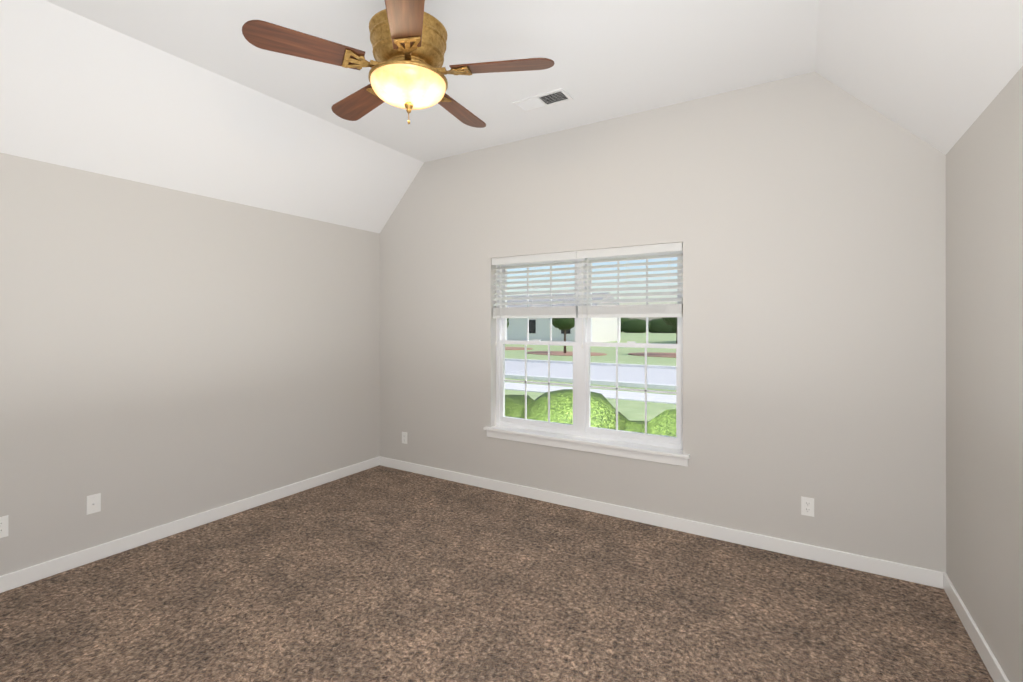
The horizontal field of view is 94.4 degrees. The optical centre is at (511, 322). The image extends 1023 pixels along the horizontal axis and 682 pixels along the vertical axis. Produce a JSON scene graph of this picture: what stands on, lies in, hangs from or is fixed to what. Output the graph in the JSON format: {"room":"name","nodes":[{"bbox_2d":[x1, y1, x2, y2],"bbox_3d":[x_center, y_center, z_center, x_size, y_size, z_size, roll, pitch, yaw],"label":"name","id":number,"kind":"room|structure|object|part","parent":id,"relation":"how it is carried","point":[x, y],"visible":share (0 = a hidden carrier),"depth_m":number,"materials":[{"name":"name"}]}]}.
{"room":"bedroom","nodes":[
{"label":"bedroom","id":0,"kind":"room"},
{"bbox_2d":[0,153,379,575],"bbox_3d":[-2.502,0.278,3.370,0.200,2.440,3.940,0,0,31],"label":"wall","id":1,"kind":"structure","parent":0,"point":[167,355],"depth_m":3.29,"materials":[{"name":"grey paint"}]},
{"bbox_2d":[0,515,8,537],"bbox_3d":[-2.834,1.137,2.623,0.007,0.115,0.070,0,0,31],"label":"electrical outlet","id":2,"kind":"object","parent":1,"relation":"attached to","point":[3,526],"visible":1,"depth_m":2.64,"materials":[{"name":"white plastic"}]},
{"bbox_2d":[86,493,100,514],"bbox_3d":[-2.618,1.137,2.971,0.016,0.115,0.070,0,0,31],"label":"outlet","id":3,"kind":"object","parent":1,"relation":"attached to","point":[93,503],"visible":1,"depth_m":2.97,"materials":[{"name":"white plastic"}]},
{"bbox_2d":[0,456,379,592],"bbox_3d":[-2.410,1.452,3.313,0.014,0.092,3.940,0,0,31],"label":"baseboard","id":4,"kind":"structure","parent":1,"relation":"attached to","point":[24,576],"depth_m":3.28,"materials":[{"name":"white wood"}]},
{"bbox_2d":[0,465,993,681],"bbox_3d":[-0.499,1.571,2.149,4.890,0.150,4.340,0,0,31],"label":"floor","id":5,"kind":"structure","parent":0,"point":[379,573],"depth_m":2.50,"materials":[{"name":"carpet"}]},
{"bbox_2d":[0,0,1022,232],"bbox_3d":[-0.499,-1.364,2.153,4.890,0.840,3.940,0,0,31],"label":"ceiling","id":6,"kind":"structure","parent":0,"point":[206,98],"depth_m":2.75,"materials":[{"name":"white paint"}]},
{"bbox_2d":[242,0,553,127],"bbox_3d":[-0.467,-1.246,2.213,1.265,0.677,1.247,0,0,31],"label":"ceiling fan","id":7,"kind":"object","parent":6,"relation":"hanging from","point":[408,40],"visible":1,"depth_m":2.05,"materials":[{"name":"brown wood"}]},
{"bbox_3d":[-0.852,-1.143,1.962,0.460,0.037,0.147,0,0,-29],"label":"blade","id":8,"kind":"part","parent":7,"relation":"part of","materials":[{"name":"brown wood"}]},
{"bbox_3d":[-0.787,-1.142,2.469,0.460,0.037,0.147,0,0,43],"label":"blade","id":9,"kind":"part","parent":7,"relation":"part of","materials":[{"name":"brown wood"}]},
{"bbox_3d":[-0.390,-1.143,1.743,0.147,0.037,0.460,0,0,-11],"label":"blade","id":10,"kind":"part","parent":7,"relation":"part of","materials":[{"name":"brown wood"}]},
{"bbox_3d":[-0.470,-1.052,2.171,0.350,0.096,0.350,0,0,31],"label":"lamp shade","id":11,"kind":"part","parent":7,"relation":"part of","materials":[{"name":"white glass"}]},
{"bbox_3d":[-0.284,-1.142,2.564,0.147,0.037,0.460,0,0,25],"label":"blade","id":12,"kind":"part","parent":7,"relation":"part of","materials":[{"name":"brown wood"}]},
{"bbox_3d":[-0.039,-1.143,2.115,0.460,0.037,0.147,0,0,7],"label":"blade","id":13,"kind":"part","parent":7,"relation":"part of","materials":[{"name":"brown wood"}]},
{"bbox_2d":[512,88,572,112],"bbox_3d":[0.218,-1.578,3.379,0.400,0.008,0.180,0,0,31],"label":"ceiling vent","id":14,"kind":"object","parent":6,"relation":"in","point":[547,99],"visible":1,"depth_m":3.37,"materials":[{"name":"white metal"}]},
{"bbox_2d":[380,72,945,572],"bbox_3d":[0.578,-0.142,3.920,4.890,3.280,0.200,0,0,31],"label":"wall","id":15,"kind":"structure","parent":0,"point":[802,218],"depth_m":3.21,"materials":[{"name":"grey paint"}]},
{"bbox_2d":[402,432,406,443],"bbox_3d":[-1.086,1.170,4.809,0.070,0.115,0.007,0,0,31],"label":"electrical outlet","id":16,"kind":"object","parent":15,"relation":"attached to","point":[404,437],"visible":1,"depth_m":4.81,"materials":[{"name":"white plastic"}]},
{"bbox_2d":[483,425,689,466],"bbox_3d":[0.533,0.983,3.854,1.760,0.090,0.135,0,0,31],"label":"window sill","id":17,"kind":"structure","parent":15,"relation":"attached to","point":[640,452],"depth_m":3.74,"materials":[{"name":"white wood"}]},
{"bbox_2d":[496,249,682,449],"bbox_3d":[0.593,0.178,3.954,1.660,1.520,0.095,0,0,31],"label":"window","id":18,"kind":"structure","parent":15,"relation":"in","point":[580,426],"depth_m":3.90,"materials":[{"name":"white plastic"}]},
{"bbox_2d":[492,251,578,345],"bbox_3d":[0.188,-0.184,4.084,0.822,0.790,0.081,0,0,31],"label":"window blind","id":19,"kind":"object","parent":18,"relation":"attached to","point":[565,311],"visible":0.9,"depth_m":4.07,"materials":[{"name":"white plastic"}]},
{"bbox_2d":[576,242,682,348],"bbox_3d":[0.894,-0.185,3.654,0.822,0.790,0.081,0,0,31],"label":"window blind","id":20,"kind":"object","parent":18,"relation":"attached to","point":[634,311],"visible":0.94,"depth_m":3.64,"materials":[{"name":"white plastic"}]},
{"bbox_2d":[380,456,942,588],"bbox_3d":[0.522,1.452,3.826,4.462,0.092,0.014,0,0,31],"label":"baseboard","id":21,"kind":"structure","parent":15,"relation":"attached to","point":[920,575],"depth_m":3.32,"materials":[{"name":"white wood"}]},
{"bbox_2d":[801,496,813,516],"bbox_3d":[1.878,1.167,3.005,0.070,0.115,0.007,0,0,31],"label":"electrical outlet","id":22,"kind":"object","parent":15,"relation":"attached to","point":[807,506],"visible":1,"depth_m":3.00,"materials":[{"name":"white plastic"}]},
{"bbox_2d":[946,66,1022,681],"bbox_3d":[1.504,0.274,0.931,0.200,2.440,3.940,0,0,31],"label":"wall","id":23,"kind":"structure","parent":0,"point":[984,363],"depth_m":2.06,"materials":[{"name":"grey paint"}]},
{"bbox_2d":[943,572,1009,681],"bbox_3d":[1.413,1.448,0.985,0.014,0.092,3.940,0,0,31],"label":"baseboard","id":24,"kind":"structure","parent":23,"relation":"attached to","point":[991,663],"depth_m":2.19,"materials":[{"name":"white wood"}]},
{"label":"outside","id":25,"kind":"structure","parent":0,"visible":0},
{"bbox_2d":[505,332,675,420],"bbox_3d":[29.865,2.124,56.331,120.000,0.200,119.800,0,0,31],"label":"lawn","id":26,"kind":"structure","parent":25,"point":[634,412],"depth_m":25.42,"materials":[{"name":"green plant"}]},
{"bbox_2d":[505,347,532,349],"bbox_3d":[-1.015,1.970,36.381,5.669,0.050,3.779,0,0,25],"label":"mulch bed","id":27,"kind":"object","parent":26,"relation":"on","point":[507,348],"depth_m":35.56,"materials":[{"name":"brown soil"}]},
{"bbox_2d":[507,292,620,341],"bbox_3d":[4.410,-0.571,52.985,13.600,5.180,9.800,0,0,31],"label":"house","id":28,"kind":"structure","parent":26,"relation":"on","point":[540,328],"depth_m":49.16,"materials":[{"name":"white"}]},
{"bbox_2d":[527,351,606,355],"bbox_3d":[3.403,1.961,30.178,5.371,0.050,3.580,0,0,25],"label":"mulch bed","id":29,"kind":"object","parent":26,"relation":"on","point":[570,353],"depth_m":29.68,"materials":[{"name":"brown soil"}]},
{"bbox_2d":[552,318,574,352],"bbox_3d":[3.441,0.469,30.360,1.849,2.936,1.701,0,0,31],"label":"tree","id":30,"kind":"object","parent":29,"relation":"on","point":[557,323],"depth_m":29.74,"materials":[{"name":"green plant"}]},
{"bbox_2d":[505,389,675,436],"bbox_3d":[0.822,1.358,5.128,6.809,1.239,1.401,0,0,31],"label":"bushes","id":31,"kind":"object","parent":26,"relation":"on","point":[564,403],"depth_m":4.88,"materials":[{"name":"green plant"}]},
{"bbox_2d":[505,358,675,403],"bbox_3d":[5.239,1.906,15.889,120.000,0.120,9.100,0,0,31],"label":"road","id":32,"kind":"structure","parent":26,"relation":"on","point":[599,373],"depth_m":16.81,"materials":[{"name":"concrete"}]},
{"bbox_2d":[621,318,676,332],"bbox_3d":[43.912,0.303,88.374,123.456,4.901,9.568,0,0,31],"label":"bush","id":33,"kind":"object","parent":26,"relation":"on","point":[658,326],"depth_m":94.84,"materials":[{"name":"green plant"}]},
{"bbox_2d":[628,352,675,357],"bbox_3d":[9.995,1.959,28.506,5.967,0.050,3.978,0,0,25],"label":"mulch bed","id":34,"kind":"object","parent":26,"relation":"on","point":[649,354],"depth_m":28.73,"materials":[{"name":"brown soil"}]},
{"bbox_2d":[662,317,676,343],"bbox_3d":[10.042,0.394,28.435,2.114,3.079,1.924,0,0,31],"label":"tree","id":35,"kind":"object","parent":34,"relation":"on","point":[672,321],"depth_m":28.14,"materials":[{"name":"green plant"}]}
]}

